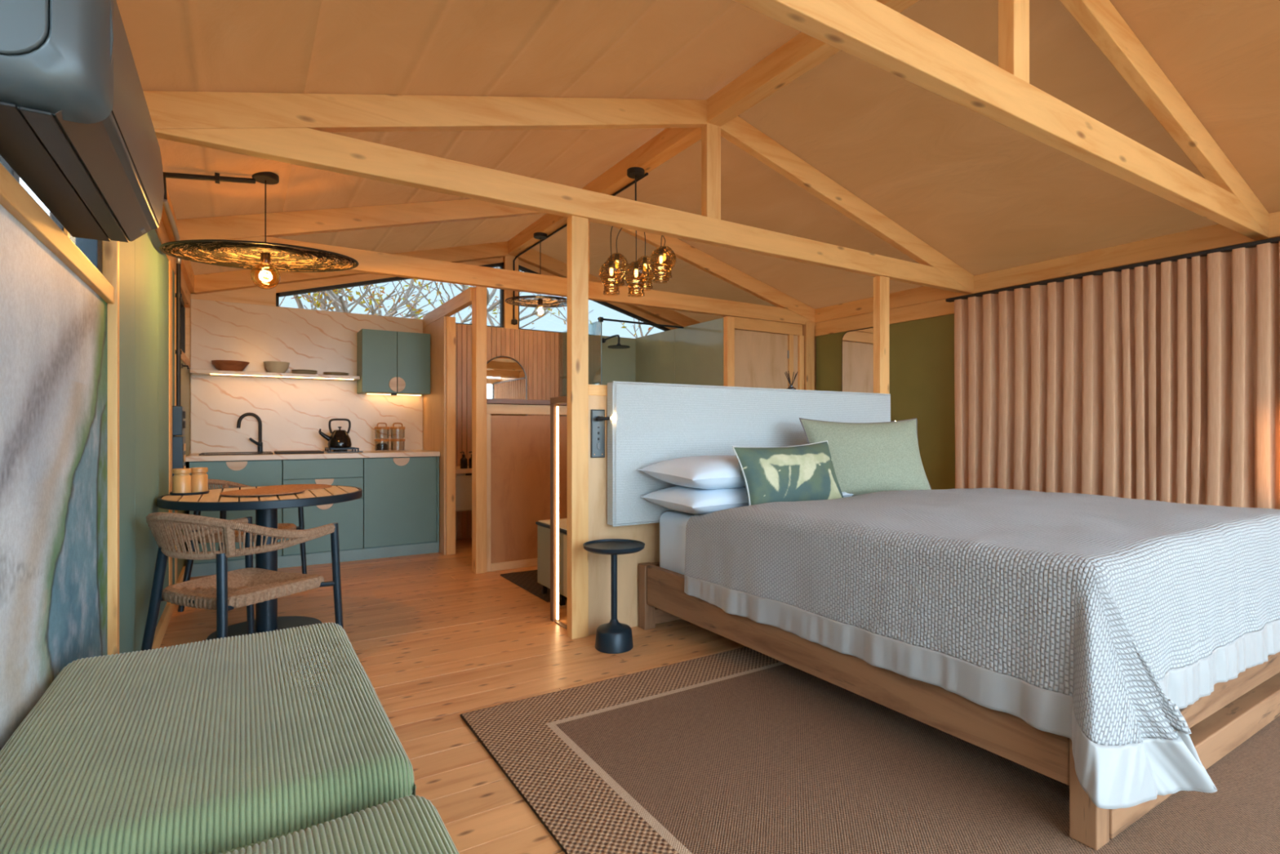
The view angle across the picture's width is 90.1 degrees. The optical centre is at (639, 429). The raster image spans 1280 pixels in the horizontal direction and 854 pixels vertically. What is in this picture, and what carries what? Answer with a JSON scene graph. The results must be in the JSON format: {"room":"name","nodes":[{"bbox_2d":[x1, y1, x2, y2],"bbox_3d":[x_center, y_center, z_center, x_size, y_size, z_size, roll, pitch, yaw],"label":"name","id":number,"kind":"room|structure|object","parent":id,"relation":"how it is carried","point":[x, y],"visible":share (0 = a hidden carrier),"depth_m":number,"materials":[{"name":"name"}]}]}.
{"room":"studio cabin interior","nodes":[
{"label":"studio cabin interior","id":0,"kind":"room"},
{"bbox_2d":[0,163,194,655],"bbox_3d":[-1.611,-0.080,1.806,0.170,2.300,7.970,0,0,-32],"label":"wall","id":1,"kind":"structure","parent":0,"point":[139,290],"depth_m":2.53,"materials":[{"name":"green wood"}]},
{"bbox_2d":[0,155,106,279],"bbox_3d":[-1.090,-0.730,0.944,0.085,0.501,2.755,0,0,-32],"label":"window","id":2,"kind":"structure","parent":1,"relation":"in","point":[91,249],"depth_m":2.02,"materials":[{"name":"glass"}]},
{"bbox_2d":[0,204,107,751],"bbox_3d":[-1.008,0.299,0.877,0.016,1.442,2.954,0,0,-32],"label":"mural panel","id":3,"kind":"object","parent":1,"relation":"attached to","point":[54,326],"visible":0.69,"depth_m":1.46,"materials":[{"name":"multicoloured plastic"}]},
{"bbox_2d":[0,0,164,242],"bbox_3d":[-1.171,-0.660,1.345,0.198,0.312,0.889,0,0,-32],"label":"air conditioner","id":4,"kind":"object","parent":1,"relation":"attached to","point":[77,128],"visible":1,"depth_m":1.13,"materials":[{"name":"metal"}]},
{"bbox_2d":[172,405,186,476],"bbox_3d":[-2.842,0.117,3.938,0.062,0.525,0.190,0,0,-32],"label":"electrical box","id":5,"kind":"object","parent":1,"relation":"attached to","point":[179,415],"visible":0.84,"depth_m":3.86,"materials":[{"name":"grey metal"}]},
{"bbox_2d":[180,297,185,353],"bbox_3d":[-3.285,-0.765,4.499,0.070,0.430,0.970,0,0,-32],"label":"window","id":6,"kind":"structure","parent":1,"relation":"in","point":[182,303],"depth_m":4.88,"materials":[{"name":"metal"}]},
{"bbox_2d":[181,363,189,368],"bbox_3d":[-3.172,-0.442,4.457,0.045,0.036,0.060,0,0,-32],"label":"wall hook","id":7,"kind":"object","parent":1,"relation":"attached to","point":[182,365],"visible":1,"depth_m":4.45,"materials":[{"name":"black metal"}]},
{"bbox_2d":[163,172,255,405],"bbox_3d":[-2.402,-0.729,3.578,0.413,1.166,1.140,0,0,-32],"label":"conduit","id":8,"kind":"object","parent":1,"relation":"attached to","point":[216,178],"visible":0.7,"depth_m":3.36,"materials":[{"name":"metal"}]},
{"bbox_2d":[184,255,635,563],"bbox_3d":[-1.349,-0.360,6.575,5.650,2.860,0.148,0,0,-32],"label":"wall","id":9,"kind":"structure","parent":0,"point":[246,324],"depth_m":5.58,"materials":[{"name":"white stone"}]},
{"bbox_2d":[189,368,359,380],"bbox_3d":[-3.023,-0.454,5.353,1.220,0.032,0.204,0,0,-32],"label":"wall shelf","id":10,"kind":"object","parent":9,"relation":"attached to","point":[193,371],"visible":1,"depth_m":5.25,"materials":[{"name":"stone"}]},
{"bbox_2d":[211,360,249,371],"bbox_3d":[-3.309,-0.510,5.161,0.264,0.080,0.264,0,0,-32],"label":"wooden bowl","id":11,"kind":"object","parent":10,"relation":"on","point":[221,365],"visible":0.78,"depth_m":5.08,"materials":[{"name":"brown wood"}]},
{"bbox_2d":[263,360,289,373],"bbox_3d":[-3.035,-0.516,5.331,0.192,0.092,0.192,0,0,-32],"label":"ceramic bowl","id":12,"kind":"object","parent":10,"relation":"on","point":[270,366],"visible":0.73,"depth_m":5.27,"materials":[{"name":"beige ceramic"}]},
{"bbox_2d":[291,371,317,373],"bbox_3d":[-2.863,-0.478,5.450,0.200,0.016,0.200,0,0,-32],"label":"plate","id":13,"kind":"object","parent":10,"relation":"on","point":[296,372],"visible":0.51,"depth_m":5.38,"materials":[{"name":"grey ceramic"}]},
{"bbox_2d":[291,370,317,373],"bbox_3d":[-2.863,-0.489,5.450,0.200,0.016,0.200,0,0,-32],"label":"plate","id":14,"kind":"object","parent":13,"relation":"on","point":[291,371],"visible":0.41,"depth_m":5.38,"materials":[{"name":"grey ceramic"}]},
{"bbox_2d":[291,368,317,371],"bbox_3d":[-2.863,-0.499,5.450,0.200,0.016,0.200,0,0,-32],"label":"plate","id":15,"kind":"object","parent":14,"relation":"on","point":[293,369],"visible":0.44,"depth_m":5.37,"materials":[{"name":"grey ceramic"}]},
{"bbox_2d":[323,373,348,375],"bbox_3d":[-2.655,-0.478,5.579,0.210,0.016,0.210,0,0,-32],"label":"plate","id":16,"kind":"object","parent":10,"relation":"on","point":[336,374],"visible":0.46,"depth_m":5.51,"materials":[{"name":"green ceramic"}]},
{"bbox_2d":[322,371,349,373],"bbox_3d":[-2.655,-0.489,5.579,0.210,0.016,0.210,0,0,-32],"label":"plate","id":17,"kind":"object","parent":16,"relation":"on","point":[327,371],"visible":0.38,"depth_m":5.50,"materials":[{"name":"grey ceramic"}]},
{"bbox_2d":[191,298,422,453],"bbox_3d":[-2.839,-0.420,5.603,1.810,1.260,0.025,0,0,-32],"label":"backsplash","id":18,"kind":"structure","parent":9,"relation":"attached to","point":[291,411],"depth_m":5.47,"materials":[{"name":"stone"}]},
{"bbox_2d":[275,257,503,328],"bbox_3d":[-2.271,-1.474,6.021,2.024,0.873,0.075,0,0,-32],"label":"window","id":19,"kind":"structure","parent":9,"relation":"in","point":[371,294],"depth_m":5.95,"materials":[{"name":"clear glass"}]},
{"bbox_2d":[356,328,430,395],"bbox_3d":[-2.230,-0.592,5.787,0.578,0.567,0.304,0,0,-32],"label":"upper cabinet","id":20,"kind":"object","parent":9,"relation":"attached to","point":[389,362],"visible":1,"depth_m":5.66,"materials":[{"name":"teal wood"}]},
{"bbox_2d":[455,466,471,511],"bbox_3d":[-1.329,0.547,6.221,1.190,0.385,0.470,0,0,-32],"label":"vanity unit","id":21,"kind":"object","parent":9,"relation":"attached to","point":[463,476],"visible":0.12,"depth_m":5.79,"materials":[{"name":"brown wood"}]},
{"bbox_2d":[455,466,471,473],"bbox_3d":[-1.329,0.375,6.221,1.190,0.040,0.470,0,0,-32],"label":"countertop","id":22,"kind":"structure","parent":21,"relation":"on","point":[458,470],"depth_m":5.79,"materials":[{"name":"brown wood"}]},
{"bbox_2d":[460,451,467,468],"bbox_3d":[-1.617,0.277,5.859,0.063,0.156,0.063,0,0,-5],"label":"pump bottle","id":23,"kind":"object","parent":22,"relation":"on","point":[464,460],"visible":1,"depth_m":5.83,"materials":[{"name":"brown glass"}]},
{"bbox_2d":[468,451,471,468],"bbox_3d":[-1.549,0.277,5.902,0.063,0.156,0.063,0,0,-5],"label":"pump bottle","id":24,"kind":"object","parent":22,"relation":"on","point":[470,458],"visible":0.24,"depth_m":5.88,"materials":[{"name":"brown glass"}]},
{"bbox_2d":[486,355,527,415],"bbox_3d":[-1.376,-0.311,6.458,0.494,0.871,0.020,0,0,-32],"label":"arched mirror","id":25,"kind":"object","parent":9,"relation":"attached to","point":[506,378],"visible":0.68,"depth_m":6.47,"materials":[{"name":"clear glass"}]},
{"bbox_2d":[518,259,676,338],"bbox_3d":[-0.428,-1.474,7.167,2.024,0.873,0.075,0,0,-32],"label":"window","id":26,"kind":"structure","parent":9,"relation":"in","point":[555,319],"depth_m":7.12,"materials":[{"name":"clear glass"}]},
{"bbox_2d":[601,334,630,348],"bbox_3d":[-0.287,-0.947,6.883,0.240,0.143,0.475,0,0,-32],"label":"shower","id":27,"kind":"object","parent":9,"relation":"attached to","point":[618,345],"visible":0.98,"depth_m":6.78,"materials":[{"name":"black metal"}]},
{"bbox_2d":[159,537,745,853],"bbox_3d":[0.729,1.100,3.279,5.900,0.060,8.200,0,0,-32],"label":"floor","id":28,"kind":"structure","parent":0,"point":[437,640],"depth_m":3.06,"materials":[{"name":"brown wood"}]},
{"bbox_2d":[0,622,416,853],"bbox_3d":[-0.882,0.804,1.305,0.624,0.532,0.957,0,0,-32],"label":"ottoman","id":29,"kind":"object","parent":28,"relation":"on","point":[224,745],"visible":0.99,"depth_m":1.08,"materials":[{"name":"green fabric"}]},
{"bbox_2d":[189,459,282,577],"bbox_3d":[-3.168,0.651,5.025,0.593,0.838,0.600,0,0,-32],"label":"base cabinet","id":30,"kind":"object","parent":28,"relation":"on","point":[264,472],"visible":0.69,"depth_m":4.78,"materials":[{"name":"teal wood"}]},
{"bbox_2d":[186,449,439,462],"bbox_3d":[-2.666,0.210,5.333,1.806,0.040,0.614,0,0,-32],"label":"countertop","id":31,"kind":"structure","parent":30,"relation":"on","point":[395,453],"depth_m":5.05,"materials":[{"name":"stone"}]},
{"bbox_2d":[199,451,273,455],"bbox_3d":[-3.175,0.186,5.032,0.480,0.008,0.420,0,0,-32],"label":"sink","id":32,"kind":"object","parent":31,"relation":"in","point":[251,452],"visible":0.98,"depth_m":5.02,"materials":[{"name":"black metal"}]},
{"bbox_2d":[204,452,268,453],"bbox_3d":[-3.175,0.188,5.032,0.430,0.003,0.370,0,0,-32],"label":"basin","id":33,"kind":"object","parent":32,"relation":"in","point":[205,452],"depth_m":5.05,"materials":[{"name":"metal"}]},
{"bbox_2d":[236,412,262,451],"bbox_3d":[-3.208,0.024,5.254,0.190,0.333,0.077,0,0,-32],"label":"tap","id":34,"kind":"object","parent":31,"relation":"on","point":[260,444],"visible":0.94,"depth_m":5.28,"materials":[{"name":"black metal"}]},
{"bbox_2d":[274,450,324,453],"bbox_3d":[-2.780,0.182,5.201,0.340,0.016,0.330,0,0,-32],"label":"chopping board","id":35,"kind":"object","parent":31,"relation":"on","point":[275,451],"visible":1,"depth_m":5.08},
{"bbox_2d":[322,446,363,453],"bbox_3d":[-2.540,0.171,5.450,0.270,0.038,0.380,0,0,-32],"label":"gas hob","id":36,"kind":"object","parent":31,"relation":"in","point":[327,450],"visible":0.98,"depth_m":5.32,"materials":[{"name":"black metal"}]},
{"bbox_2d":[318,418,351,448],"bbox_3d":[-2.586,0.028,5.449,0.235,0.249,0.188,0,0,0],"label":"kettle","id":37,"kind":"object","parent":36,"relation":"on","point":[339,438],"visible":1,"depth_m":5.39,"materials":[{"name":"black metal"}]},
{"bbox_2d":[374,439,389,450],"bbox_3d":[-2.320,0.136,5.740,0.128,0.106,0.128,0,0,-32],"label":"glass jar","id":38,"kind":"object","parent":31,"relation":"on","point":[380,446],"visible":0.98,"depth_m":5.70,"materials":[{"name":"clear glass"}]},
{"bbox_2d":[374,422,389,438],"bbox_3d":[-2.320,0.006,5.740,0.128,0.144,0.128,0,0,-32],"label":"glass jar","id":39,"kind":"object","parent":38,"relation":"on","point":[377,427],"visible":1,"depth_m":5.71,"materials":[{"name":"brown"}]},
{"bbox_2d":[390,438,404,450],"bbox_3d":[-2.205,0.136,5.812,0.128,0.106,0.128,0,0,-32],"label":"glass jar","id":40,"kind":"object","parent":31,"relation":"on","point":[392,440],"visible":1,"depth_m":5.78,"materials":[{"name":"clear glass"}]},
{"bbox_2d":[390,422,404,438],"bbox_3d":[-2.205,0.006,5.812,0.128,0.144,0.128,0,0,-32],"label":"glass jar","id":41,"kind":"object","parent":40,"relation":"on","point":[393,424],"visible":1,"depth_m":5.78,"materials":[{"name":"brown"}]},
{"bbox_2d":[141,511,343,651],"bbox_3d":[-1.657,0.692,2.638,0.609,0.761,0.568,0,0,21],"label":"armchair","id":42,"kind":"object","parent":28,"relation":"on","point":[224,591],"visible":0.99,"depth_m":2.50,"materials":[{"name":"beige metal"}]},
{"bbox_2d":[177,479,306,611],"bbox_3d":[-2.501,0.692,4.037,0.568,0.761,0.609,0,0,-10],"label":"armchair","id":43,"kind":"object","parent":28,"relation":"on","point":[188,565],"visible":0.15,"depth_m":4.16,"materials":[{"name":"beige wicker"}]},
{"bbox_2d":[156,484,362,640],"bbox_3d":[-1.970,0.700,3.368,0.926,0.740,0.926,0,0,-32],"label":"round table","id":44,"kind":"object","parent":28,"relation":"on","point":[266,507],"visible":0.75,"depth_m":3.32,"materials":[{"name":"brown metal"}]},
{"bbox_2d":[168,489,209,495],"bbox_3d":[-2.327,0.325,3.299,0.172,0.012,0.172,0,0,-32],"label":"tray","id":45,"kind":"object","parent":44,"relation":"on","point":[208,491],"visible":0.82,"depth_m":3.23,"materials":[{"name":"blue metal"}]},
{"bbox_2d":[172,467,191,493],"bbox_3d":[-2.340,0.262,3.261,0.080,0.128,0.080,0,0,-32],"label":"jar","id":46,"kind":"object","parent":45,"relation":"on","point":[181,478],"visible":0.9,"depth_m":3.23,"materials":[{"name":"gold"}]},
{"bbox_2d":[190,466,208,492],"bbox_3d":[-2.308,0.262,3.340,0.080,0.128,0.080,0,0,-32],"label":"jar","id":47,"kind":"object","parent":45,"relation":"on","point":[199,477],"visible":0.85,"depth_m":3.31,"materials":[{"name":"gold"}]},
{"bbox_2d":[219,487,305,495],"bbox_3d":[-1.951,0.320,3.309,0.380,0.006,0.380,0,0,-32],"label":"placemat","id":48,"kind":"object","parent":44,"relation":"on","point":[278,491],"visible":1,"depth_m":3.27,"materials":[{"name":"wicker"}]},
{"bbox_2d":[257,484,331,489],"bbox_3d":[-1.968,0.328,3.640,0.380,0.006,0.380,0,0,-32],"label":"placemat","id":49,"kind":"object","parent":44,"relation":"on","point":[306,486],"visible":0.8,"depth_m":3.68,"materials":[{"name":"wicker"}]},
{"bbox_2d":[281,457,363,568],"bbox_3d":[-2.669,0.651,5.335,0.582,0.838,0.600,0,0,-32],"label":"base cabinet","id":50,"kind":"object","parent":28,"relation":"on","point":[348,515],"visible":0.71,"depth_m":5.10,"materials":[{"name":"teal wood"}]},
{"bbox_2d":[221,795,458,853],"bbox_3d":[-0.346,0.811,0.451,0.632,0.518,0.982,0,0,-32],"label":"ottoman","id":51,"kind":"object","parent":28,"relation":"on","point":[411,824],"visible":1,"depth_m":0.89,"materials":[{"name":"green fabric"}]},
{"bbox_2d":[363,456,439,559],"bbox_3d":[-2.162,0.651,5.650,0.612,0.838,0.600,0,0,-32],"label":"base cabinet","id":52,"kind":"object","parent":28,"relation":"on","point":[401,495],"visible":0.96,"depth_m":5.40,"materials":[{"name":"teal wood"}]},
{"bbox_2d":[422,315,446,555],"bbox_3d":[-1.865,0.050,5.779,0.020,2.040,0.755,0,0,-32],"label":"end panel","id":53,"kind":"object","parent":28,"relation":"on","point":[434,404],"visible":0.76,"depth_m":5.57,"materials":[{"name":"brown wood"}]},
{"bbox_2d":[446,316,455,555],"bbox_3d":[-1.645,0.050,5.519,0.077,2.040,0.090,0,0,-32],"label":"timber post","id":54,"kind":"object","parent":28,"relation":"on","point":[451,321],"visible":0.8,"depth_m":5.48,"materials":[{"name":"brown wood"}]},
{"bbox_2d":[422,286,474,328],"bbox_3d":[-1.654,-1.026,5.471,0.054,0.108,1.500,0,0,-32],"label":"timber beam","id":55,"kind":"structure","parent":54,"relation":"on","point":[462,300],"depth_m":5.29,"materials":[{"name":"brown wood"}]},
{"bbox_2d":[471,286,486,573],"bbox_3d":[-1.209,0.003,4.803,0.082,2.135,0.105,0,0,-32],"label":"timber post","id":56,"kind":"object","parent":28,"relation":"on","point":[478,294],"visible":1,"depth_m":4.76,"materials":[{"name":"brown wood"}]},
{"bbox_2d":[500,569,567,602],"bbox_3d":[-0.524,1.064,4.490,0.650,0.012,0.860,0,0,-32],"label":"floor mat","id":57,"kind":"object","parent":28,"relation":"on","point":[526,580],"visible":0.25,"depth_m":4.45,"materials":[{"name":"brown fabric"}]},
{"bbox_2d":[535,518,567,605],"bbox_3d":[-0.209,0.829,3.952,0.593,0.482,0.823,0,0,-32],"label":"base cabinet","id":58,"kind":"object","parent":28,"relation":"on","point":[543,526],"visible":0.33,"depth_m":3.99,"materials":[{"name":"green wood"}]},
{"bbox_2d":[550,395,567,629],"bbox_3d":[-0.418,0.445,3.485,0.040,1.250,0.269,0,0,-32],"label":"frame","id":59,"kind":"object","parent":28,"relation":"on","point":[554,402],"visible":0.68,"depth_m":3.56,"materials":[{"name":"white"}]},
{"bbox_2d":[567,215,588,639],"bbox_3d":[-0.323,-0.013,3.308,0.096,2.165,0.060,0,0,-32],"label":"timber post","id":60,"kind":"object","parent":28,"relation":"on","point":[577,227],"visible":1,"depth_m":3.28,"materials":[{"name":"brown wood"}]},
{"bbox_2d":[582,538,644,653],"bbox_3d":[-0.127,0.816,3.141,0.304,0.509,0.304,0,0,-32],"label":"side table","id":61,"kind":"object","parent":28,"relation":"on","point":[614,637],"visible":1,"depth_m":3.10,"materials":[{"name":"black metal"}]},
{"bbox_2d":[560,316,684,416],"bbox_3d":[-0.219,-0.005,6.645,0.984,2.110,0.948,0,0,-32],"label":"screen","id":62,"kind":"object","parent":28,"relation":"on","point":[594,328],"visible":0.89,"depth_m":6.18,"materials":[{"name":"clear glass"}]},
{"bbox_2d":[460,646,1279,853],"bbox_3d":[1.842,1.063,1.952,3.818,0.012,3.379,0,0,-32],"label":"rug","id":63,"kind":"object","parent":28,"relation":"on","point":[743,750],"visible":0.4,"depth_m":1.94,"materials":[{"name":"brown carpet"}]},
{"bbox_2d":[873,275,888,393],"bbox_3d":[1.734,-0.013,4.586,0.103,2.165,0.060,0,0,-32],"label":"timber post","id":64,"kind":"object","parent":28,"relation":"on","point":[881,283],"visible":0.44,"depth_m":4.56,"materials":[{"name":"brown wood"}]},
{"bbox_2d":[638,561,1279,849],"bbox_3d":[1.373,0.897,3.029,1.890,0.345,2.195,0,0,-32],"label":"frame","id":65,"kind":"object","parent":28,"relation":"on","point":[1238,708],"visible":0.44,"depth_m":2.10,"materials":[{"name":"brown wood"}]},
{"bbox_2d":[659,510,696,574],"bbox_3d":[1.373,0.612,3.029,1.766,0.354,2.035,0,0,-32],"label":"mattress","id":66,"kind":"object","parent":65,"relation":"on","point":[673,524],"visible":0.09,"depth_m":3.30,"materials":[{"name":"white fabric"}]},
{"bbox_2d":[640,485,748,514],"bbox_3d":[0.437,0.356,3.351,0.744,0.158,0.467,0,0,-32],"label":"pillow","id":67,"kind":"object","parent":66,"relation":"on","point":[678,498],"visible":0.49,"depth_m":3.12,"materials":[{"name":"white fabric"}]},
{"bbox_2d":[638,454,746,488],"bbox_3d":[0.429,0.220,3.345,0.753,0.168,0.481,0,0,-32],"label":"pillow","id":68,"kind":"object","parent":67,"relation":"on","point":[700,472],"visible":0.57,"depth_m":3.12,"materials":[{"name":"white fabric"}]},
{"bbox_2d":[732,440,843,505],"bbox_3d":[0.772,0.237,3.247,0.705,0.356,0.191,0,0,-37],"label":"patterned cushion","id":69,"kind":"object","parent":66,"relation":"on","point":[800,473],"visible":0.92,"depth_m":3.15,"materials":[{"name":"green fabric"}]},
{"bbox_2d":[841,492,853,497],"bbox_3d":[1.296,0.356,3.902,0.724,0.158,0.467,0,0,-32],"label":"pillow","id":70,"kind":"object","parent":66,"relation":"on","point":[844,494],"visible":0.02,"depth_m":3.55,"materials":[{"name":"white fabric"}]},
{"bbox_2d":[684,487,1279,808],"bbox_3d":[1.537,0.598,2.765,2.177,0.585,1.928,0,0,-32],"label":"bedspread","id":71,"kind":"object","parent":66,"relation":"on","point":[1091,620],"visible":1,"depth_m":1.96,"materials":[{"name":"white fabric"}]},
{"bbox_2d":[799,417,931,496],"bbox_3d":[1.311,0.165,3.688,0.748,0.470,0.245,0,0,-8],"label":"cushion","id":72,"kind":"object","parent":71,"relation":"on","point":[879,456],"visible":0.82,"depth_m":3.62,"materials":[{"name":"fabric"}]},
{"bbox_2d":[486,398,567,571],"bbox_3d":[-0.217,0.417,5.417,2.250,1.305,0.110,0,0,-32],"label":"wall","id":73,"kind":"structure","parent":0,"point":[518,446],"depth_m":4.94,"materials":[{"name":"brown wood"}]},
{"bbox_2d":[588,384,659,635],"bbox_3d":[0.692,0.417,3.965,2.318,1.306,0.095,0,0,-32],"label":"wall","id":74,"kind":"structure","parent":0,"point":[599,565],"depth_m":3.37,"materials":[{"name":"brown wood"}]},
{"bbox_2d":[591,408,613,457],"bbox_3d":[-0.195,0.020,3.314,0.091,0.252,0.089,0,0,-32],"label":"switch panel","id":75,"kind":"object","parent":74,"relation":"attached to","point":[597,416],"visible":1,"depth_m":3.33,"materials":[{"name":"grey metal"}]},
{"bbox_2d":[595,415,613,421],"bbox_3d":[-0.186,-0.058,3.313,0.077,0.028,0.078,0,0,-32],"label":"lamp","id":76,"kind":"object","parent":75,"relation":"attached to","point":[598,418],"depth_m":3.30,"materials":[{"name":"black"}]},
{"bbox_2d":[607,381,890,526],"bbox_3d":[0.796,0.125,3.918,2.241,0.755,0.084,0,0,-32],"label":"headboard","id":77,"kind":"object","parent":74,"relation":"attached to","point":[652,423],"visible":0.42,"depth_m":3.55,"materials":[{"name":"white fabric"}]},
{"bbox_2d":[784,371,798,389],"bbox_3d":[0.976,-0.308,4.139,0.106,0.143,0.064,0,0,-32],"label":"plant","id":78,"kind":"object","parent":77,"relation":"on","point":[791,386],"visible":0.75,"depth_m":4.13,"materials":[{"name":"plant"}]},
{"bbox_2d":[635,317,723,386],"bbox_3d":[0.394,0.010,6.674,0.085,2.120,1.600,0,0,-32],"label":"wall","id":79,"kind":"structure","parent":0,"point":[692,354],"depth_m":6.51,"materials":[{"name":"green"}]},
{"bbox_2d":[115,0,1279,322],"bbox_3d":[0.690,-1.553,3.313,5.900,0.774,8.400,0,0,-32],"label":"ceiling","id":80,"kind":"structure","parent":0,"point":[988,196],"depth_m":3.30,"materials":[{"name":"wood"}]},
{"bbox_2d":[159,171,358,289],"bbox_3d":[-1.974,-1.042,3.365,0.900,0.603,0.896,0,0,0],"label":"pendant","id":81,"kind":"object","parent":80,"relation":"hanging from","point":[261,258],"visible":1,"depth_m":3.36,"materials":[{"name":"metal"}]},
{"bbox_2d":[260,252,271,264],"bbox_3d":[-1.974,-0.907,3.365,0.048,0.065,0.047,0,0,-32],"label":"socket","id":82,"kind":"object","parent":81,"relation":"attached to","point":[265,259],"depth_m":3.35,"materials":[{"name":"gold metal"}]},
{"bbox_2d":[191,241,700,326],"bbox_3d":[-1.311,-1.510,6.532,5.390,0.830,0.080,0,0,-32],"label":"roof truss","id":83,"kind":"object","parent":80,"relation":"attached to","point":[238,279],"visible":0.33,"depth_m":6.14,"materials":[{"name":"brown wood"}]},
{"bbox_2d":[170,199,815,325],"bbox_3d":[-0.466,-1.495,5.173,5.534,0.860,0.062,0,0,-32],"label":"roof truss","id":84,"kind":"object","parent":80,"relation":"attached to","point":[788,309],"visible":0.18,"depth_m":4.62,"materials":[{"name":"brown wood"}]},
{"bbox_2d":[142,90,973,294],"bbox_3d":[0.418,-1.510,3.751,5.390,0.830,0.062,0,0,-32],"label":"roof truss","id":85,"kind":"object","parent":80,"relation":"attached to","point":[291,128],"visible":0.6,"depth_m":3.12,"materials":[{"name":"brown wood"}]},
{"bbox_2d":[507,0,919,256],"bbox_3d":[0.751,-1.847,3.210,0.105,0.135,7.860,0,0,-32],"label":"ridge beam","id":86,"kind":"structure","parent":80,"relation":"attached to","point":[803,52],"depth_m":3.59,"materials":[{"name":"brown wood"}]},
{"bbox_2d":[505,293,567,316],"label":"pendant","id":87,"kind":"object","parent":86,"relation":"hanging from","point":[541,301],"depth_m":5.86,"materials":[{"name":"wicker"}]},
{"bbox_2d":[537,297,542,305],"bbox_3d":[-0.908,-1.167,5.817,0.048,0.065,0.047,0,0,-32],"label":"socket","id":88,"kind":"object","parent":87,"relation":"attached to","point":[540,300],"depth_m":5.80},
{"bbox_2d":[533,232,546,274],"label":"pendant","id":89,"kind":"object","parent":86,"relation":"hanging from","point":[540,236],"depth_m":5.80,"materials":[{"name":"metal"}]},
{"bbox_2d":[511,173,648,324],"bbox_3d":[-0.631,-1.423,5.471,0.060,0.707,2.520,0,0,-32],"label":"cable","id":90,"kind":"object","parent":86,"relation":"attached to","point":[514,322],"visible":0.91,"depth_m":5.94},
{"bbox_2d":[598,167,676,297],"bbox_3d":[-0.015,-1.333,4.372,0.502,0.894,0.476,0,0,8],"label":"pendant","id":91,"kind":"object","parent":86,"relation":"hanging from","point":[635,173],"visible":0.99,"depth_m":4.34,"materials":[{"name":"gold glass"}]},
{"bbox_2d":[608,260,613,268],"bbox_3d":[-0.193,-1.113,4.299,0.036,0.045,0.035,0,0,-32],"label":"socket","id":92,"kind":"object","parent":91,"relation":"attached to","point":[610,261],"depth_m":4.28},
{"bbox_2d":[614,253,619,261],"bbox_3d":[-0.163,-1.214,4.499,0.036,0.045,0.035,0,0,-32],"label":"socket","id":93,"kind":"object","parent":91,"relation":"attached to","point":[615,255],"depth_m":4.48,"materials":[{"name":"metal"}]},
{"bbox_2d":[633,262,639,269],"bbox_3d":[-0.025,-1.083,4.220,0.036,0.045,0.035,0,0,-32],"label":"socket","id":94,"kind":"object","parent":91,"relation":"attached to","point":[634,265],"depth_m":4.21,"materials":[{"name":"metal"}]},
{"bbox_2d":[642,257,647,264],"bbox_3d":[0.035,-1.179,4.449,0.036,0.045,0.035,0,0,-32],"label":"socket","id":95,"kind":"object","parent":91,"relation":"attached to","point":[643,258],"depth_m":4.43,"materials":[{"name":"metal"}]},
{"bbox_2d":[658,248,663,256],"bbox_3d":[0.142,-1.194,4.300,0.036,0.045,0.035,0,0,-32],"label":"socket","id":96,"kind":"object","parent":91,"relation":"attached to","point":[661,254],"depth_m":4.28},
{"bbox_2d":[732,0,1269,240],"bbox_3d":[1.334,-1.510,2.277,5.390,0.830,0.062,0,0,-32],"label":"roof truss","id":97,"kind":"object","parent":80,"relation":"attached to","point":[870,31],"visible":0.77,"depth_m":2.38,"materials":[{"name":"brown wood"}]},
{"bbox_2d":[946,236,1279,302],"bbox_3d":[3.662,-1.034,3.183,0.060,0.023,4.540,0,0,-32],"label":"rail","id":98,"kind":"object","parent":97,"relation":"attached to","point":[1274,240],"visible":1,"depth_m":4.04,"materials":[{"name":"black metal"}]},
{"bbox_2d":[954,240,1279,509],"bbox_3d":[3.653,0.015,3.191,0.087,2.070,4.385,0,0,-32],"label":"curtain","id":99,"kind":"object","parent":98,"relation":"hanging from","point":[1161,382],"visible":0.74,"depth_m":4.05,"materials":[{"name":"fabric"}]},
{"bbox_2d":[723,315,814,390],"bbox_3d":[1.282,-0.010,6.248,1.145,2.160,0.060,0,0,-32],"label":"wall","id":100,"kind":"structure","parent":0,"point":[801,338],"depth_m":6.36,"materials":[{"name":"brown wood"}]},
{"bbox_2d":[734,328,789,389],"bbox_3d":[1.174,0.058,6.184,0.713,2.005,0.035,0,0,-32],"label":"door","id":101,"kind":"structure","parent":100,"relation":"in","point":[761,358],"depth_m":6.17,"materials":[{"name":"brown wood"}]},
{"bbox_2d":[814,211,1279,489],"bbox_3d":[3.041,-0.083,4.698,0.175,2.305,7.970,0,0,-32],"label":"wall","id":102,"kind":"structure","parent":0,"point":[922,321],"depth_m":5.43,"materials":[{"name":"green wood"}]},
{"bbox_2d":[841,327,873,392],"bbox_3d":[2.108,-0.068,6.050,0.030,1.775,0.470,0,0,-32],"label":"wall mirror","id":103,"kind":"object","parent":102,"relation":"attached to","point":[857,345],"visible":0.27,"depth_m":6.07,"materials":[{"name":"clear glass"}]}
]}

